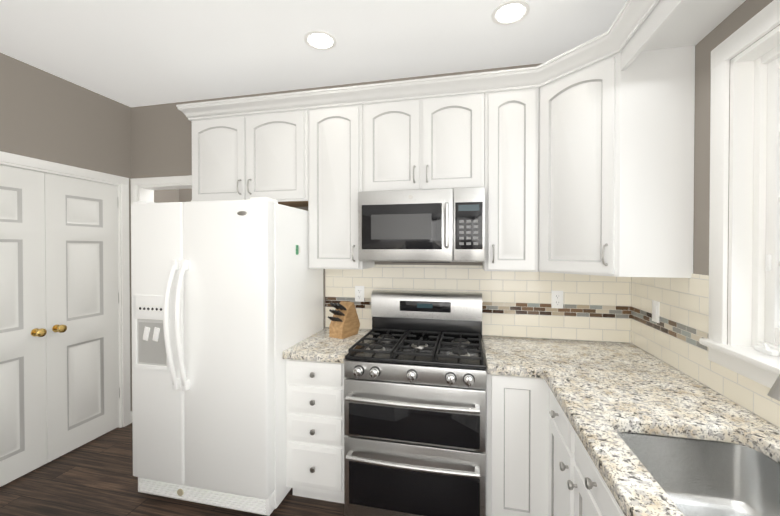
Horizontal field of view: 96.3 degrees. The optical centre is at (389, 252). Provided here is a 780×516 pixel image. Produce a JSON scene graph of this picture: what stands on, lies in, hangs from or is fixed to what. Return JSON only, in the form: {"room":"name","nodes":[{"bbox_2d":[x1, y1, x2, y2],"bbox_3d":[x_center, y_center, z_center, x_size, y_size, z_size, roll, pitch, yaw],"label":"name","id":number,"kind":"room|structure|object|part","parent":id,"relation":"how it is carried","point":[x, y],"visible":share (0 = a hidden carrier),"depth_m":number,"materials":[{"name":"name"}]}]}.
{"room":"kitchen","nodes":[
{"label":"kitchen","id":0,"kind":"room"},
{"bbox_2d":[0,53,131,426],"bbox_3d":[-2.874,0.134,0.516,0.140,2.730,5.200,0,1,13],"label":"wall","id":1,"kind":"structure","parent":0,"point":[45,116],"depth_m":2.52,"materials":[{"name":"beige paint"}]},
{"bbox_2d":[0,165,46,486],"bbox_3d":[-2.430,0.462,2.172,0.104,2.018,0.515,0,1,13],"label":"closet door","id":2,"kind":"structure","parent":1,"relation":"in","point":[23,419],"depth_m":2.30,"materials":[{"name":"white paint"}]},
{"bbox_2d":[0,151,130,427],"bbox_3d":[-2.437,0.424,2.440,0.159,2.112,1.184,0,1,13],"label":"trim","id":3,"kind":"structure","parent":1,"relation":"attached to","point":[32,164],"depth_m":2.94,"materials":[{"name":"white wood"}]},
{"bbox_2d":[44,173,119,462],"bbox_3d":[-2.316,0.457,2.684,0.104,2.018,0.525,0,1,13],"label":"closet door","id":4,"kind":"structure","parent":1,"relation":"in","point":[82,309],"depth_m":2.65,"materials":[{"name":"white paint"}]},
{"bbox_2d":[154,189,178,202],"bbox_3d":[-2.930,0.100,3.950,0.140,2.730,1.200,0,1,13],"label":"wall","id":5,"kind":"structure","parent":0,"point":[174,195],"depth_m":4.33,"materials":[{"name":"beige paint"}]},
{"bbox_2d":[0,423,344,515],"bbox_3d":[-0.998,1.518,1.137,4.860,0.050,7.600,0,1,13],"label":"floor","id":6,"kind":"structure","parent":0,"point":[95,477],"depth_m":2.14,"materials":[{"name":"brown wood"}]},
{"bbox_2d":[131,197,322,515],"bbox_3d":[-1.027,0.588,2.304,0.908,1.786,0.845,0,1,13],"label":"refrigerator","id":7,"kind":"object","parent":6,"relation":"on","point":[227,303],"visible":0.94,"depth_m":1.98,"materials":[{"name":"white metal"}]},
{"bbox_2d":[286,359,344,503],"bbox_3d":[-0.369,1.048,2.290,0.375,0.868,0.660,0,1,13],"label":"base cabinet","id":8,"kind":"object","parent":6,"relation":"on","point":[315,435],"visible":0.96,"depth_m":2.00,"materials":[{"name":"white paint"}]},
{"bbox_2d":[283,327,370,362],"bbox_3d":[-0.368,0.590,2.293,0.378,0.045,0.645,0,1,13],"label":"countertop","id":9,"kind":"structure","parent":8,"relation":"on","point":[321,346],"depth_m":2.08,"materials":[{"name":"stone"}]},
{"bbox_2d":[328,301,359,338],"bbox_3d":[-0.317,0.449,2.386,0.110,0.234,0.235,0,1,31],"label":"knife block","id":10,"kind":"object","parent":9,"relation":"on","point":[345,322],"visible":1,"depth_m":2.34,"materials":[{"name":"brown wood"}]},
{"bbox_2d":[344,290,486,515],"bbox_3d":[0.178,0.878,2.115,0.756,1.209,0.743,0,1,13],"label":"range","id":11,"kind":"object","parent":6,"relation":"on","point":[415,379],"visible":1,"depth_m":1.85,"materials":[{"name":"silver metal"}]},
{"bbox_2d":[486,368,549,515],"bbox_3d":[0.712,1.050,2.066,0.303,0.868,0.628,0,1,13],"label":"base cabinet","id":12,"kind":"object","parent":6,"relation":"on","point":[517,444],"visible":0.79,"depth_m":1.77,"materials":[{"name":"white paint"}]},
{"bbox_2d":[548,388,567,515],"bbox_3d":[1.026,1.057,1.422,0.628,0.868,0.384,0,1,13],"label":"base cabinet","id":13,"kind":"object","parent":6,"relation":"on","point":[558,421],"depth_m":1.53,"materials":[{"name":"white paint"}]},
{"bbox_2d":[568,420,760,515],"bbox_3d":[0.932,1.061,0.998,0.628,0.868,0.485,0,1,13],"label":"base cabinet","id":14,"kind":"object","parent":6,"relation":"on","point":[578,486],"depth_m":1.17,"materials":[{"name":"white paint"}]},
{"bbox_2d":[482,335,779,515],"bbox_3d":[0.707,0.607,0.634,0.912,0.045,3.417,0,1,13],"label":"countertop","id":15,"kind":"structure","parent":14,"relation":"on","point":[604,393],"depth_m":1.33,"materials":[{"name":"stone"}]},
{"bbox_2d":[618,432,779,515],"bbox_3d":[0.867,0.735,0.752,0.495,0.210,0.945,0,1,13],"label":"undermount sink","id":16,"kind":"object","parent":15,"relation":"in","point":[695,477],"visible":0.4,"depth_m":1.16,"materials":[{"name":"silver metal"}]},
{"bbox_2d":[767,374,779,400],"bbox_3d":[1.021,0.372,0.759,0.296,0.421,0.097,0,1,13],"label":"faucet","id":17,"kind":"object","parent":15,"relation":"on","point":[774,392],"visible":1,"depth_m":0.81,"materials":[{"name":"silver metal"}]},
{"bbox_2d":[179,189,191,201],"bbox_3d":[-1.513,0.096,4.331,2.740,2.730,0.140,0,1,13],"label":"wall","id":18,"kind":"structure","parent":0,"point":[185,195],"depth_m":4.50,"materials":[{"name":"beige paint"}]},
{"bbox_2d":[0,0,626,106],"bbox_3d":[-0.998,-1.276,1.109,4.860,0.080,7.600,0,1,13],"label":"ceiling","id":19,"kind":"structure","parent":0,"point":[134,53],"depth_m":2.05,"materials":[{"name":"white paint"}]},
{"bbox_2d":[304,30,336,49],"bbox_3d":[-0.409,-1.242,2.054,0.190,0.006,0.190,0,1,13],"label":"recessed light","id":20,"kind":"object","parent":19,"relation":"in","point":[319,40],"visible":1,"depth_m":2.05,"materials":[{"name":"white"}]},
{"bbox_2d":[491,0,529,24],"bbox_3d":[0.624,-1.240,1.814,0.190,0.006,0.190,0,1,13],"label":"recessed light","id":21,"kind":"object","parent":19,"relation":"in","point":[511,12],"visible":1,"depth_m":1.81,"materials":[{"name":"white"}]},
{"bbox_2d":[131,63,631,342],"bbox_3d":[-0.342,0.113,2.688,4.140,2.730,0.140,0,1,13],"label":"wall","id":22,"kind":"structure","parent":0,"point":[161,140],"depth_m":2.94,"materials":[{"name":"beige paint"}]},
{"bbox_2d":[130,175,191,312],"bbox_3d":[-1.789,0.419,3.003,0.884,2.112,0.159,0,1,13],"label":"door frame","id":23,"kind":"structure","parent":22,"relation":"attached to","point":[142,189],"depth_m":2.99,"materials":[{"name":"white wood"}]},
{"bbox_2d":[192,109,307,206],"bbox_3d":[-0.969,-0.660,2.559,0.911,0.621,0.364,0,1,13],"label":"upper cabinet","id":24,"kind":"object","parent":22,"relation":"attached to","point":[244,157],"visible":0.9,"depth_m":2.41,"materials":[{"name":"white paint"}]},
{"bbox_2d":[308,104,374,268],"bbox_3d":[-0.337,-0.430,2.421,0.379,1.078,0.364,0,1,13],"label":"upper cabinet","id":25,"kind":"object","parent":22,"relation":"attached to","point":[335,160],"visible":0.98,"depth_m":2.28,"materials":[{"name":"white paint"}]},
{"bbox_2d":[363,93,484,190],"bbox_3d":[0.221,-0.674,2.294,0.759,0.588,0.364,0,1,13],"label":"upper cabinet","id":26,"kind":"object","parent":22,"relation":"attached to","point":[428,143],"visible":0.96,"depth_m":2.15,"materials":[{"name":"white paint"}]},
{"bbox_2d":[358,187,484,262],"bbox_3d":[0.210,-0.158,2.250,0.756,0.437,0.462,0,1,13],"label":"microwave","id":27,"kind":"object","parent":26,"relation":"attached to","point":[445,225],"visible":1,"depth_m":2.07,"materials":[{"name":"silver metal"}]},
{"bbox_2d":[325,264,630,342],"bbox_3d":[0.514,0.327,2.422,2.052,0.477,0.008,0,1,13],"label":"tile backsplash","id":28,"kind":"structure","parent":22,"relation":"attached to","point":[520,287],"depth_m":2.35,"materials":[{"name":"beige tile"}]},
{"bbox_2d":[355,286,363,301],"bbox_3d":[-0.224,0.304,2.576,0.072,0.116,0.009,0,1,13],"label":"electrical outlet","id":29,"kind":"object","parent":28,"relation":"attached to","point":[359,293],"visible":1,"depth_m":2.57,"materials":[{"name":"white plastic"}]},
{"bbox_2d":[551,290,562,308],"bbox_3d":[1.093,0.307,2.283,0.072,0.116,0.009,0,1,13],"label":"electrical outlet","id":30,"kind":"object","parent":28,"relation":"attached to","point":[556,299],"visible":1,"depth_m":2.28,"materials":[{"name":"white plastic"}]},
{"bbox_2d":[483,87,538,271],"bbox_3d":[0.741,-0.428,2.181,0.300,1.078,0.364,0,1,13],"label":"upper cabinet","id":31,"kind":"object","parent":22,"relation":"attached to","point":[511,123],"visible":0.94,"depth_m":2.04,"materials":[{"name":"white paint"}]},
{"bbox_2d":[538,45,694,277],"bbox_3d":[1.161,-0.426,1.958,0.607,1.078,0.617,0,1,13],"label":"upper cabinet","id":32,"kind":"object","parent":22,"relation":"attached to","point":[615,171],"visible":1,"depth_m":1.67,"materials":[{"name":"white paint"}]},
{"bbox_2d":[176,0,659,120],"bbox_3d":[-0.498,-0.987,0.794,2.729,0.092,3.597,0,1,13],"label":"crown molding","id":33,"kind":"structure","parent":32,"relation":"attached to","point":[631,17],"depth_m":2.10,"materials":[{"name":"white paint"}]},
{"bbox_2d":[693,0,779,343],"bbox_3d":[1.030,0.143,-0.353,0.140,2.730,5.200,0,1,13],"label":"wall","id":34,"kind":"structure","parent":0,"point":[743,13],"depth_m":1.53,"materials":[{"name":"beige paint"}]},
{"bbox_2d":[631,307,707,350],"bbox_3d":[1.435,0.381,1.837,0.001,0.076,0.732,0,1,13],"label":"backsplash","id":35,"kind":"structure","parent":34,"relation":"attached to","point":[690,335],"depth_m":1.75,"materials":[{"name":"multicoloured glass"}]},
{"bbox_2d":[621,0,745,70],"bbox_3d":[0.919,-0.897,0.167,0.303,0.100,2.987,0,1,13],"label":"soffit","id":36,"kind":"object","parent":34,"relation":"attached to","point":[665,24],"visible":0.9,"depth_m":1.43,"materials":[{"name":"white paint"}]},
{"bbox_2d":[631,274,779,427],"bbox_3d":[1.149,0.346,0.530,0.008,0.477,3.410,0,1,13],"label":"tile backsplash","id":37,"kind":"structure","parent":34,"relation":"attached to","point":[684,301],"depth_m":1.62,"materials":[{"name":"beige tile"}]},
{"bbox_2d":[652,300,659,322],"bbox_3d":[1.445,0.321,1.903,0.008,0.116,0.072,0,1,13],"label":"outlet","id":38,"kind":"object","parent":37,"relation":"attached to","point":[655,311],"visible":1,"depth_m":1.89,"materials":[{"name":"white plastic"}]},
{"bbox_2d":[699,0,779,387],"bbox_3d":[1.230,-0.187,0.644,0.185,1.300,1.700,0,1,13],"label":"window","id":39,"kind":"structure","parent":34,"relation":"in","point":[731,164],"depth_m":1.36,"materials":[{"name":"white wood"}]},
{"bbox_3d":[1.249,-0.180,0.640,0.115,1.108,1.464,0,1,13],"label":"window sash","id":40,"kind":"part","parent":39,"relation":"part of","materials":[{"name":"white wood"}]}
]}

